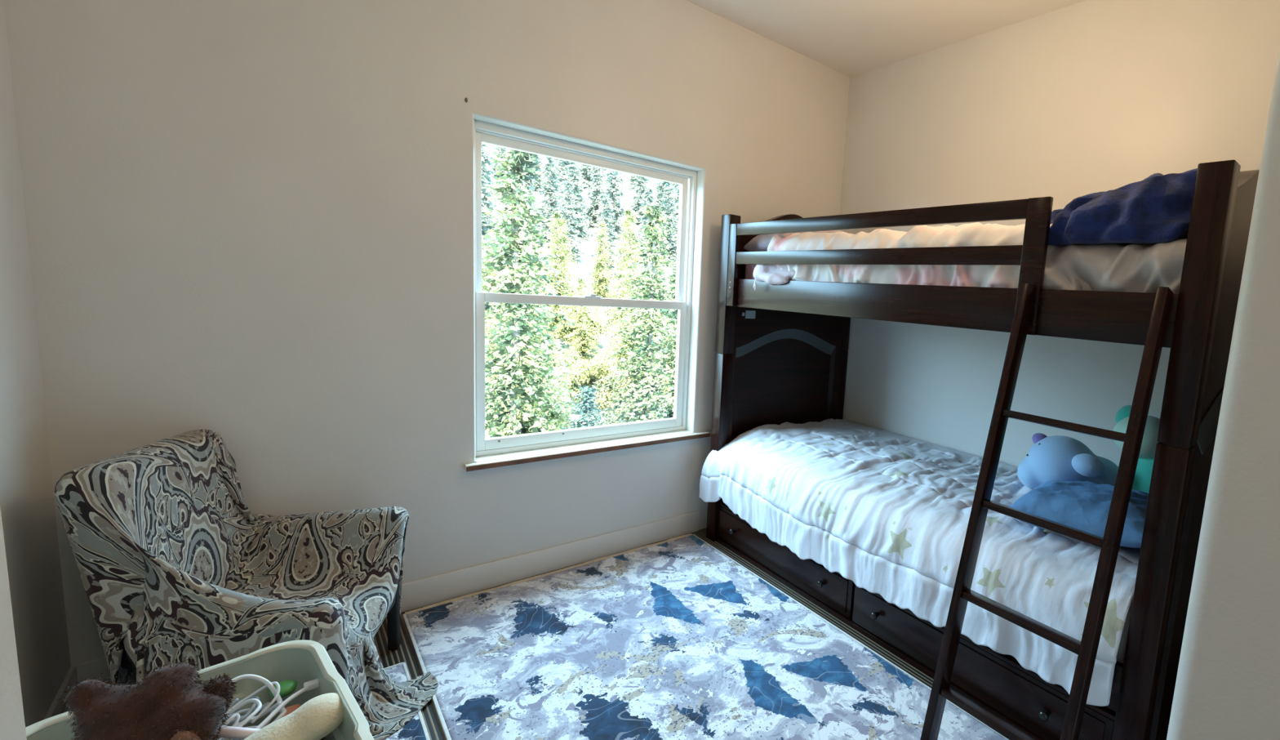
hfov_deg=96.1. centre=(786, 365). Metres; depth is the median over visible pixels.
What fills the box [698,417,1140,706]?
comforter
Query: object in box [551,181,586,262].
fir tree
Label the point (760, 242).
pillow
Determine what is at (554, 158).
fir tree
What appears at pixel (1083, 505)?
pillow
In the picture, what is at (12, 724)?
wall
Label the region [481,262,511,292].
leafy shrub
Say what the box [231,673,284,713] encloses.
cable
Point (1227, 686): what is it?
wall
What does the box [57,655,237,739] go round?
teddy bear
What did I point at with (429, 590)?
baseboard
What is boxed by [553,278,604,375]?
fir tree
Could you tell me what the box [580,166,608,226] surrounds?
fir tree
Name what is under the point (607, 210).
fir tree
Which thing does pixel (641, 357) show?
fir tree
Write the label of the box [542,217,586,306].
fir tree
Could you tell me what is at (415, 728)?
runner rug
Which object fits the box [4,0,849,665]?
wall
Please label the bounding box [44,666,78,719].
baseboard
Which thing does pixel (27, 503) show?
wall
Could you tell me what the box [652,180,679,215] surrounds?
fir tree
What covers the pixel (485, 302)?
leafy shrub
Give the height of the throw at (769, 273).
0.159 m
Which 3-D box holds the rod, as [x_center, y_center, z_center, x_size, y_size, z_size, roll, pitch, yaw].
[-1.132,0.766,1.165,0.094,0.058,0.019,0,8,-30]
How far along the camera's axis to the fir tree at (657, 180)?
41.45 m
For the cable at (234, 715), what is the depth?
1.19 m
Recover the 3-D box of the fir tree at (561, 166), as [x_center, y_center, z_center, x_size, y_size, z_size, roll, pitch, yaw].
[-14.211,-13.425,36.369,2.638,6.224,2.550,4,7,-1]
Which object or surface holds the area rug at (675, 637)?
on the floor
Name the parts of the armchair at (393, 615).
backrest, leg, seat, leg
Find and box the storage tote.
[25,639,374,739]
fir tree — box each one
[481,142,505,266]
[481,148,584,437]
[481,234,500,293]
[484,304,507,421]
[487,145,511,193]
[493,260,559,373]
[504,291,559,412]
[517,157,538,210]
[528,253,563,362]
[530,212,581,334]
[531,155,546,191]
[533,155,564,245]
[533,334,577,431]
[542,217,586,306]
[543,158,559,179]
[551,159,587,200]
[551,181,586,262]
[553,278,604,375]
[555,161,595,239]
[561,385,607,429]
[577,164,599,190]
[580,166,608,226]
[584,220,620,298]
[585,193,623,279]
[589,167,607,182]
[590,252,660,408]
[591,201,676,425]
[592,169,628,239]
[596,208,649,337]
[600,258,642,352]
[602,169,624,197]
[604,171,626,188]
[622,243,649,300]
[623,260,677,422]
[624,187,666,287]
[626,174,637,190]
[627,175,651,223]
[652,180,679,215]
[655,180,662,201]
[657,182,679,265]
[666,182,679,225]
[671,184,679,240]
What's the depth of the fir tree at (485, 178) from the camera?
22.47 m
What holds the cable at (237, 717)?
in the storage tote
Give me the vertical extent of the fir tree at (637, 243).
3.028 m
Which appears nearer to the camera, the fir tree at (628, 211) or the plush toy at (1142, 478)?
the plush toy at (1142, 478)
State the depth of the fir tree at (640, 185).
33.59 m
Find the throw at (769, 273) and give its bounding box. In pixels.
[753,264,795,290]
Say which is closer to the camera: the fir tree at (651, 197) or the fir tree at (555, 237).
the fir tree at (555, 237)
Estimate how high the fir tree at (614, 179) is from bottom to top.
5.250 m
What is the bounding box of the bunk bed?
[706,159,1259,739]
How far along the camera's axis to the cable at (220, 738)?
1.23 m
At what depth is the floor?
2.10 m
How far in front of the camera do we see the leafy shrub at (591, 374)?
13.50 m
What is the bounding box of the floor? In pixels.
[373,528,1168,739]
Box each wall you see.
[0,0,71,727]
[0,506,26,739]
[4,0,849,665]
[840,0,1279,466]
[1166,45,1279,739]
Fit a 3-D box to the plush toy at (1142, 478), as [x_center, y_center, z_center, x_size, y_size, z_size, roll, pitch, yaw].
[1.425,0.372,2.163,0.307,0.452,0.254,8,8,30]
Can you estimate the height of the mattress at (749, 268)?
0.213 m
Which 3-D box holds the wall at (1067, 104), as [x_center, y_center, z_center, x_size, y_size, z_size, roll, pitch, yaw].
[1.941,-0.088,1.989,0.150,2.835,4.739,-3,10,-42]
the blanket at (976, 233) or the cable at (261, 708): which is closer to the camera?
the cable at (261, 708)
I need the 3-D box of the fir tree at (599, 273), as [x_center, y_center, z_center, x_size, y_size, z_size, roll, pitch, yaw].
[-7.333,-4.099,22.196,1.743,3.333,1.599,0,8,-30]
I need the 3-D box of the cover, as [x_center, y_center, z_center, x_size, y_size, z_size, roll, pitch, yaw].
[1.220,-0.306,1.885,0.892,0.181,0.408,-3,10,-42]
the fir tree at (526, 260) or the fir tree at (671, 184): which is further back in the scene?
the fir tree at (671, 184)
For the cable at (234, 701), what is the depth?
1.24 m
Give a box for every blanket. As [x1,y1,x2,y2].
[767,222,1053,288]
[1048,168,1197,245]
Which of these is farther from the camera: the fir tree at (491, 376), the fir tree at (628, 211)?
the fir tree at (628, 211)
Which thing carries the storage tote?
on the runner rug at (415, 728)
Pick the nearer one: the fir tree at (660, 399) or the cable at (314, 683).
the cable at (314, 683)
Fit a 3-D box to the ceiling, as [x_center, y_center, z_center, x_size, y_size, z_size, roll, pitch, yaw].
[0.695,-1.512,0.793,3.600,0.120,5.039,-3,10,-42]
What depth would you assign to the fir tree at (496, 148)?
34.25 m
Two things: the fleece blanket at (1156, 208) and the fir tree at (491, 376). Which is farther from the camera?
the fir tree at (491, 376)
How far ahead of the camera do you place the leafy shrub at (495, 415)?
10.22 m
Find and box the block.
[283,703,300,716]
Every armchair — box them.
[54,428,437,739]
[120,578,400,684]
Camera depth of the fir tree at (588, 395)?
8.01 m
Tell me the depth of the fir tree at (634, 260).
14.96 m
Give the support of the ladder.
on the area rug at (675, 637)
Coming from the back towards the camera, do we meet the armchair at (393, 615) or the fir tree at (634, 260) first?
the fir tree at (634, 260)
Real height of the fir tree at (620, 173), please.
4.424 m
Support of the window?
in the wall at (251, 223)
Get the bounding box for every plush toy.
[243,692,343,739]
[1017,432,1118,488]
[1112,404,1159,493]
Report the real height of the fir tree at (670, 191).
4.190 m
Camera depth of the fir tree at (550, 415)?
11.22 m
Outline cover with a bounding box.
[1042,238,1186,293]
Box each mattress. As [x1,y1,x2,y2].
[744,264,756,279]
[1116,602,1132,662]
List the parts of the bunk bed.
post, knob, arch molding, headboard, drawer, knob, post, knob, guard rail, rail, rail, drawer, knob, post, footboard, arch molding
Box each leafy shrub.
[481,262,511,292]
[484,302,504,347]
[484,414,509,438]
[555,304,604,349]
[559,347,622,411]
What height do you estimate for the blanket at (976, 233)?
0.254 m
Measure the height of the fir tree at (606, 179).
3.856 m
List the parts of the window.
sash, sash, sill, sill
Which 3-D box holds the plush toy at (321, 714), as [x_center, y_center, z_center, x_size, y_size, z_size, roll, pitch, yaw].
[-1.065,0.796,1.139,0.123,0.143,0.278,7,8,26]
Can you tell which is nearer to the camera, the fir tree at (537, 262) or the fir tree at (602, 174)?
the fir tree at (537, 262)
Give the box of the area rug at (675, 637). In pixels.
[402,533,1008,739]
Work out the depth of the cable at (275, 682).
1.26 m
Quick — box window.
[464,119,710,471]
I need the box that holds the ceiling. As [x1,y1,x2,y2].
[685,0,1085,76]
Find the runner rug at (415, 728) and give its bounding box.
[383,661,430,739]
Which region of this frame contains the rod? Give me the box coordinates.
[213,724,260,738]
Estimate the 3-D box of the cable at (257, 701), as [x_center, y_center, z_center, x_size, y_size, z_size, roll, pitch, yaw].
[-1.181,0.764,1.185,0.101,0.060,0.079,-3,10,-42]
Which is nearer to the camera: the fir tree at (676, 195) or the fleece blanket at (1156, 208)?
the fleece blanket at (1156, 208)
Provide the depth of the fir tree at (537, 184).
37.30 m
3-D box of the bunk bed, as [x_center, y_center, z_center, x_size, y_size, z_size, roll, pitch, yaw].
[0.673,0.180,2.532,1.000,1.807,2.124,-3,10,-42]
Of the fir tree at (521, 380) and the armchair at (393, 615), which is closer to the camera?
the armchair at (393, 615)
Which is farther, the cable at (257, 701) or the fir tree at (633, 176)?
the fir tree at (633, 176)
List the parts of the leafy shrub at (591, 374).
stem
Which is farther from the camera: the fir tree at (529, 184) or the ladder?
the fir tree at (529, 184)
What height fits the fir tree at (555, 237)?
4.385 m
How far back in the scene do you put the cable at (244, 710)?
1.27 m
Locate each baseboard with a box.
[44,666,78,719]
[70,510,699,684]
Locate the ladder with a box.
[920,283,1173,739]
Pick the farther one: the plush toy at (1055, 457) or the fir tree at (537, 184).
the fir tree at (537, 184)
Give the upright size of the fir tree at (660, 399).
4.994 m
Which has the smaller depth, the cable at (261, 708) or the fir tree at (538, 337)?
the cable at (261, 708)
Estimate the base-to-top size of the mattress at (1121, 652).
0.217 m
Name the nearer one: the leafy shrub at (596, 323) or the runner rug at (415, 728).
the runner rug at (415, 728)
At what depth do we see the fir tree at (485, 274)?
17.66 m
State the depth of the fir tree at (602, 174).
46.52 m
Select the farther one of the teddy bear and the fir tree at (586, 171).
the fir tree at (586, 171)
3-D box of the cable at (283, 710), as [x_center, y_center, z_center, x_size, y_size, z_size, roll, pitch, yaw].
[-1.161,0.781,1.229,0.092,0.033,0.077,-3,10,-42]
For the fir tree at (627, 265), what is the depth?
17.81 m
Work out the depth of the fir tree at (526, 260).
14.83 m
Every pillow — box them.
[743,230,843,251]
[1009,480,1148,547]
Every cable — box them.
[212,702,274,739]
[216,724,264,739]
[222,696,259,725]
[222,697,262,739]
[222,712,238,725]
[223,713,239,726]
[224,680,279,724]
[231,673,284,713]
[231,700,286,739]
[234,702,270,719]
[241,678,319,739]

